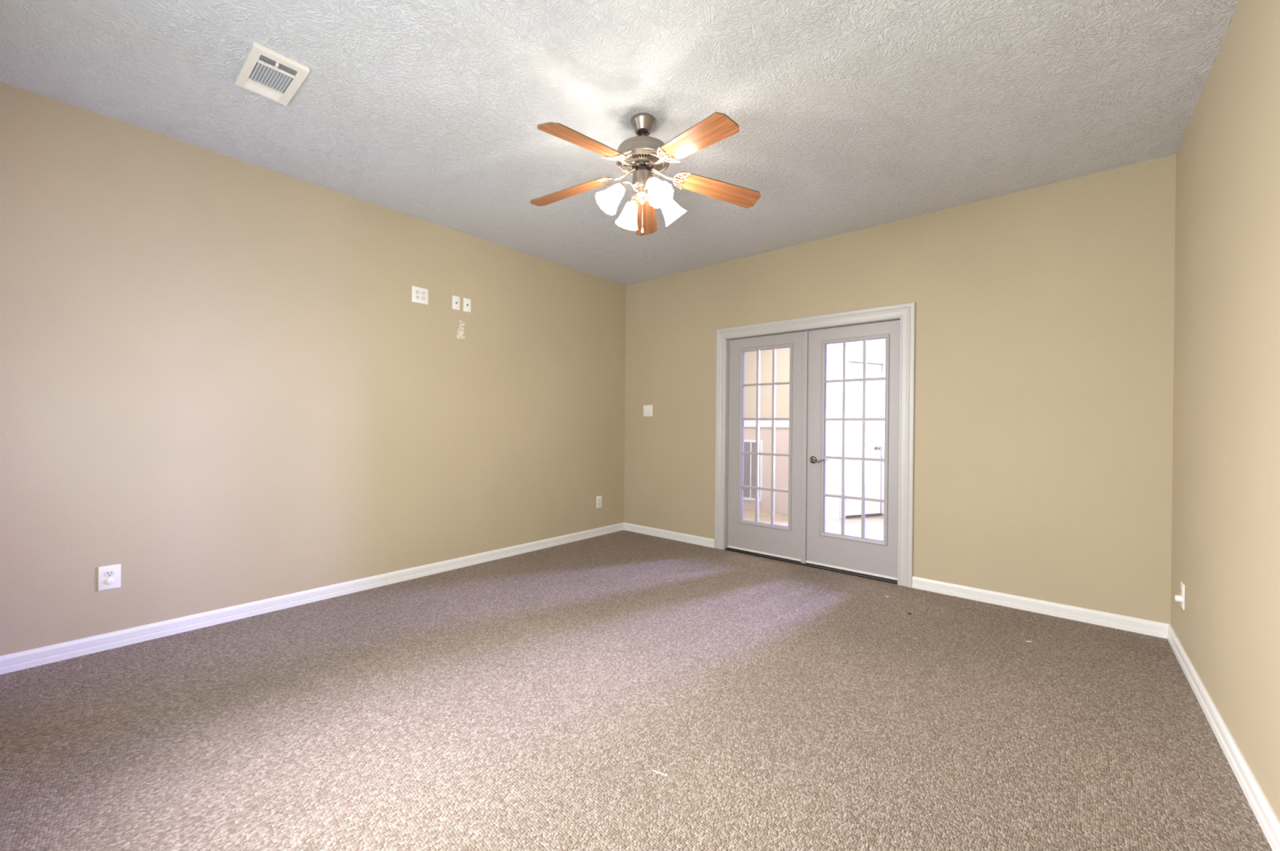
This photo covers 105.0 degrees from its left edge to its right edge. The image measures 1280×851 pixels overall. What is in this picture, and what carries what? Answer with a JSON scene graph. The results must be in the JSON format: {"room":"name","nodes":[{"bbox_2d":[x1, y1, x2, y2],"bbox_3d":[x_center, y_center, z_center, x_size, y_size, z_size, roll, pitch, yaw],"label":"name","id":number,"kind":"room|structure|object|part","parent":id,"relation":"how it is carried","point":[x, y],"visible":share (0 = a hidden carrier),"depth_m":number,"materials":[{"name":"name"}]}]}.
{"room":"empty living room","nodes":[
{"label":"empty living room","id":0,"kind":"room"},
{"bbox_2d":[0,81,626,656],"bbox_3d":[-1.657,-0.159,3.878,0.120,2.840,4.660,1,0,41],"label":"wall","id":1,"kind":"structure","parent":0,"point":[224,384],"depth_m":2.96,"materials":[{"name":"beige paint"}]},
{"bbox_2d":[97,564,120,591],"bbox_3d":[-2.739,0.784,2.534,0.012,0.123,0.080,1,0,41],"label":"wall outlet","id":2,"kind":"object","parent":1,"relation":"attached to","point":[108,576],"visible":1,"depth_m":2.53,"materials":[{"name":"white plastic"}]},
{"bbox_2d":[104,570,114,577],"bbox_3d":[-2.738,0.765,2.533,0.004,0.028,0.034,1,0,41],"label":"receptacle","id":3,"kind":"object","parent":2,"relation":"attached to","point":[107,573],"depth_m":2.53,"materials":[{"name":"white plastic"}]},
{"bbox_2d":[0,522,623,675],"bbox_3d":[-1.619,1.120,3.837,0.014,0.083,4.420,1,0,41],"label":"baseboard","id":4,"kind":"structure","parent":1,"relation":"attached to","point":[21,660],"depth_m":2.97,"materials":[{"name":"white paint"}]},
{"bbox_2d":[412,285,428,304],"bbox_3d":[-1.677,-0.994,3.746,0.009,0.120,0.126,1,0,41],"label":"outlet","id":5,"kind":"object","parent":1,"relation":"attached to","point":[420,295],"visible":1,"depth_m":3.74,"materials":[{"name":"white plastic"}]},
{"bbox_2d":[452,295,460,310],"bbox_3d":[-1.484,-0.991,3.966,0.014,0.110,0.066,1,0,41],"label":"cable jack plate","id":6,"kind":"object","parent":1,"relation":"attached to","point":[455,300],"visible":1,"depth_m":3.96,"materials":[{"name":"white plastic"}]},
{"bbox_2d":[456,320,464,339],"bbox_3d":[-1.463,-0.783,4.005,0.005,0.158,0.073,1,0,41],"label":"paint","id":7,"kind":"object","parent":1,"relation":"attached to","point":[463,324],"visible":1,"depth_m":4.01,"materials":[{"name":"paint"}]},
{"bbox_2d":[463,297,471,312],"bbox_3d":[-1.421,-0.991,4.039,0.014,0.110,0.066,1,0,41],"label":"cable jack plate","id":8,"kind":"object","parent":1,"relation":"attached to","point":[467,302],"visible":1,"depth_m":4.04,"materials":[{"name":"white plastic"}]},
{"bbox_2d":[595,496,601,508],"bbox_3d":[-0.434,0.812,5.213,0.009,0.125,0.078,1,0,41],"label":"wall outlet","id":9,"kind":"object","parent":1,"relation":"attached to","point":[598,504],"visible":1,"depth_m":5.21,"materials":[{"name":"white plastic"}]},
{"bbox_2d":[0,0,1239,285],"bbox_3d":[-0.007,-1.610,2.465,4.440,0.100,4.660,1,0,41],"label":"ceiling","id":10,"kind":"structure","parent":0,"point":[850,115],"depth_m":2.31,"materials":[{"name":"white paint"}]},
{"bbox_2d":[234,42,309,106],"bbox_3d":[-1.653,-1.561,2.200,0.353,0.028,0.198,1,0,41],"label":"ceiling vent","id":11,"kind":"object","parent":10,"relation":"in","point":[268,73],"visible":1,"depth_m":2.18,"materials":[{"name":"metal"}]},
{"bbox_3d":[-1.564,-1.552,2.113,0.030,0.012,0.010,1,0,41],"label":"damper lever","id":12,"kind":"part","parent":11,"relation":"part of","materials":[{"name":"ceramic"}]},
{"bbox_2d":[529,111,760,235],"bbox_3d":[-0.014,-1.270,2.470,1.251,0.581,1.203,1,0,41],"label":"ceiling fan","id":13,"kind":"object","parent":10,"relation":"hanging from","point":[642,157],"visible":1,"depth_m":2.46,"materials":[{"name":"brown wood"}]},
{"bbox_3d":[-0.373,-1.266,2.657,0.473,0.006,0.135,-8,10,21],"label":"blade","id":14,"kind":"part","parent":13,"relation":"part of","materials":[{"name":"brown wood"}]},
{"bbox_3d":[-0.246,-1.263,2.188,0.135,0.006,0.473,16,17,36],"label":"blade","id":15,"kind":"part","parent":13,"relation":"part of","materials":[{"name":"brown wood"}]},
{"bbox_3d":[-0.150,-1.130,2.424,0.146,0.154,0.126,1,0,3],"label":"lamp shade","id":16,"kind":"part","parent":13,"relation":"part of","materials":[{"name":"white glass"}]},
{"bbox_3d":[-0.129,-1.148,2.443,0.079,0.085,0.058,0,0,-25],"label":"bulb","id":17,"kind":"part","parent":13,"relation":"part of","materials":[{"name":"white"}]},
{"bbox_3d":[-0.058,-1.130,2.680,0.146,0.154,0.126,1,0,36],"label":"lamp shade","id":18,"kind":"part","parent":13,"relation":"part of","materials":[{"name":"white glass"}]},
{"bbox_3d":[-0.057,-1.212,2.477,0.102,0.044,0.011,0,0,-25],"label":"light arm","id":19,"kind":"part","parent":13,"relation":"part of","materials":[{"name":"grey metal"}]},
{"bbox_3d":[0.034,-1.263,2.923,0.135,0.006,0.473,-12,-8,1],"label":"blade","id":20,"kind":"part","parent":13,"relation":"part of","materials":[{"name":"brown wood"}]},
{"bbox_3d":[0.046,-1.210,2.440,0.011,0.044,0.102,0,0,-25],"label":"light arm","id":21,"kind":"part","parent":13,"relation":"part of","materials":[{"name":"grey metal"}]},
{"bbox_3d":[0.079,-1.146,2.369,0.058,0.085,0.079,0,0,-25],"label":"bulb","id":22,"kind":"part","parent":13,"relation":"part of","materials":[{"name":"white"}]},
{"bbox_3d":[0.099,-1.128,2.348,0.126,0.154,0.146,1,0,3],"label":"lamp shade","id":23,"kind":"part","parent":13,"relation":"part of","materials":[{"name":"white glass"}]},
{"bbox_3d":[0.175,-1.128,2.597,0.146,0.154,0.126,1,0,3],"label":"lamp shade","id":24,"kind":"part","parent":13,"relation":"part of","materials":[{"name":"white glass"}]},
{"bbox_3d":[0.239,-1.259,2.164,0.135,0.006,0.473,16,0,-34],"label":"blade","id":25,"kind":"part","parent":13,"relation":"part of","materials":[{"name":"brown wood"}]},
{"bbox_3d":[0.412,-1.258,2.618,0.473,0.006,0.135,9,-15,-15],"label":"blade","id":26,"kind":"part","parent":13,"relation":"part of","materials":[{"name":"brown wood"}]},
{"bbox_2d":[0,530,1272,850],"bbox_3d":[-0.027,1.230,2.479,4.440,0.100,4.440,1,0,41],"label":"floor","id":27,"kind":"structure","parent":0,"point":[531,701],"depth_m":1.94,"materials":[{"name":"carpet"}]},
{"bbox_2d":[742,426,789,515],"bbox_3d":[1.297,0.650,7.347,3.044,1.260,0.300,1,0,41],"label":"wall","id":28,"kind":"structure","parent":0,"point":[782,434],"depth_m":6.72,"materials":[{"name":"beige paint"}]},
{"bbox_2d":[743,440,762,502],"bbox_3d":[1.503,0.628,6.961,0.500,0.850,0.018,1,0,41],"label":"air vent","id":29,"kind":"object","parent":28,"relation":"in","point":[745,442],"visible":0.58,"depth_m":6.90,"materials":[{"name":"white paint"}]},
{"bbox_2d":[743,420,789,427],"bbox_3d":[1.295,-0.030,7.339,3.050,0.100,0.320,1,0,41],"label":"trim","id":30,"kind":"structure","parent":28,"relation":"on","point":[748,424],"depth_m":6.74,"materials":[{"name":"white paint"}]},
{"bbox_2d":[744,347,848,417],"bbox_3d":[1.506,-0.688,7.452,3.200,1.740,0.120,1,0,41],"label":"wall","id":31,"kind":"structure","parent":0,"point":[783,355],"depth_m":7.08,"materials":[{"name":"beige paint"}]},
{"bbox_2d":[742,509,884,540],"bbox_3d":[2.297,1.253,5.944,6.600,0.100,3.715,1,0,41],"label":"floor","id":32,"kind":"structure","parent":0,"point":[873,525],"depth_m":6.04,"materials":[{"name":"stone"}]},
{"bbox_2d":[825,338,885,519],"bbox_3d":[3.107,-0.121,6.593,2.050,2.840,0.120,0,0,-21],"label":"wall","id":33,"kind":"structure","parent":0,"point":[877,348],"depth_m":6.30,"materials":[{"name":"white paint"}]},
{"bbox_2d":[840,353,885,518],"bbox_3d":[2.964,0.138,6.465,0.805,2.120,0.019,0,0,-21],"label":"trim","id":34,"kind":"structure","parent":33,"relation":"attached to","point":[849,357],"depth_m":6.41,"materials":[{"name":"white paint"}]},
{"bbox_2d":[845,362,881,515],"bbox_3d":[2.958,0.180,6.475,0.608,1.995,0.095,0,0,-21],"label":"door","id":35,"kind":"structure","parent":33,"relation":"in","point":[855,371],"depth_m":6.47,"materials":[{"name":"white paint"}]},
{"bbox_3d":[2.953,0.678,6.483,0.365,0.520,0.011,0,0,-21],"label":"raised panel","id":36,"kind":"part","parent":35,"relation":"part of","materials":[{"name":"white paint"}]},
{"bbox_3d":[2.961,-0.197,6.481,0.365,0.930,0.011,0,0,-21],"label":"raised panel","id":37,"kind":"part","parent":35,"relation":"part of","materials":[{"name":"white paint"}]},
{"bbox_3d":[3.168,0.299,6.538,0.060,0.060,0.060,0,0,-21],"label":"knob","id":38,"kind":"part","parent":35,"relation":"part of","materials":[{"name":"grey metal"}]},
{"bbox_2d":[845,513,883,518],"bbox_3d":[2.944,1.190,6.494,0.630,0.016,0.100,0,0,-21],"label":"trim","id":39,"kind":"structure","parent":33,"relation":"attached to","point":[874,514],"depth_m":6.46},
{"bbox_2d":[623,154,1176,624],"bbox_3d":[1.459,-0.131,4.186,4.440,2.840,0.115,1,0,41],"label":"wall","id":40,"kind":"structure","parent":0,"point":[1044,373],"depth_m":3.26,"materials":[{"name":"beige paint"}]},
{"bbox_2d":[643,404,653,416],"bbox_3d":[0.084,-0.159,5.286,0.128,0.122,0.013,1,0,41],"label":"light switch","id":41,"kind":"object","parent":40,"relation":"attached to","point":[647,410],"visible":1,"depth_m":5.29,"materials":[{"name":"white plastic"}]},
{"bbox_2d":[623,522,714,548],"bbox_3d":[0.267,1.135,5.121,1.196,0.083,0.014,1,0,41],"label":"baseboard","id":42,"kind":"structure","parent":40,"relation":"attached to","point":[686,538],"depth_m":5.07,"materials":[{"name":"white paint"}]},
{"bbox_2d":[727,331,808,564],"bbox_3d":[1.154,0.184,4.471,0.772,1.998,0.068,1,0,42],"label":"door","id":43,"kind":"structure","parent":40,"relation":"in","point":[789,542],"depth_m":4.42,"materials":[{"name":"white paint"}]},
{"bbox_3d":[1.163,0.101,4.497,0.524,1.646,0.010,1,0,41],"label":"glazing frame","id":44,"kind":"part","parent":43,"relation":"part of","materials":[{"name":"white paint"}]},
{"bbox_3d":[1.130,0.101,4.460,0.524,1.646,0.010,1,0,41],"label":"glazing frame","id":45,"kind":"part","parent":43,"relation":"part of","materials":[{"name":"white paint"}]},
{"bbox_2d":[725,547,897,583],"bbox_3d":[1.422,1.186,4.234,1.508,0.012,0.110,1,0,41],"label":"trim","id":46,"kind":"structure","parent":40,"relation":"on","point":[727,548],"depth_m":4.13,"materials":[{"name":"white wood"}]},
{"bbox_2d":[714,302,915,587],"bbox_3d":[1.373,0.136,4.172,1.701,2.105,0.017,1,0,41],"label":"trim","id":47,"kind":"structure","parent":40,"relation":"attached to","point":[906,312],"depth_m":3.68,"materials":[{"name":"white paint"}]},
{"bbox_2d":[805,320,900,580],"bbox_3d":[1.720,0.185,3.982,0.739,1.987,0.156,1,0,41],"label":"door","id":48,"kind":"structure","parent":40,"relation":"in","point":[862,555],"depth_m":3.97,"materials":[{"name":"white paint"}]},
{"bbox_3d":[1.468,0.292,4.166,0.062,0.062,0.012,1,0,41],"label":"lever handle","id":49,"kind":"part","parent":48,"relation":"part of","materials":[{"name":"grey metal"}]},
{"bbox_3d":[1.487,0.296,4.112,0.122,0.031,0.050,1,0,41],"label":"lever","id":50,"kind":"part","parent":48,"relation":"part of","materials":[{"name":"grey metal"}]},
{"bbox_3d":[1.749,0.109,3.992,0.526,1.643,0.010,1,0,41],"label":"glazing frame","id":51,"kind":"part","parent":48,"relation":"part of","materials":[{"name":"white paint"}]},
{"bbox_3d":[1.717,0.109,3.954,0.526,1.643,0.010,1,0,41],"label":"glazing frame","id":52,"kind":"part","parent":48,"relation":"part of","materials":[{"name":"white paint"}]},
{"bbox_2d":[911,576,1168,639],"bbox_3d":[2.502,1.160,3.196,1.303,0.083,0.014,1,0,41],"label":"baseboard","id":53,"kind":"structure","parent":40,"relation":"attached to","point":[1145,627],"depth_m":3.11,"materials":[{"name":"white paint"}]},
{"bbox_2d":[1170,0,1279,822],"bbox_3d":[1.616,-0.122,1.059,0.120,2.840,4.660,1,0,41],"label":"wall","id":54,"kind":"structure","parent":0,"point":[1225,521],"depth_m":1.79,"materials":[{"name":"beige paint"}]},
{"bbox_2d":[1174,581,1185,610],"bbox_3d":[2.745,0.862,2.498,0.030,0.128,0.080,1,0,41],"label":"wall outlet","id":55,"kind":"object","parent":54,"relation":"attached to","point":[1181,598],"visible":1,"depth_m":2.48,"materials":[{"name":"white plastic"}]},
{"bbox_3d":[2.755,0.862,2.490,0.006,0.128,0.080,1,0,41],"label":"plate","id":56,"kind":"part","parent":55,"relation":"part of","materials":[{"name":"white plastic"}]},
{"bbox_2d":[1167,624,1279,850],"bbox_3d":[1.553,1.156,1.106,0.014,0.083,4.420,1,0,41],"label":"baseboard","id":57,"kind":"structure","parent":54,"relation":"attached to","point":[1262,810],"depth_m":1.72,"materials":[{"name":"white paint"}]}
]}

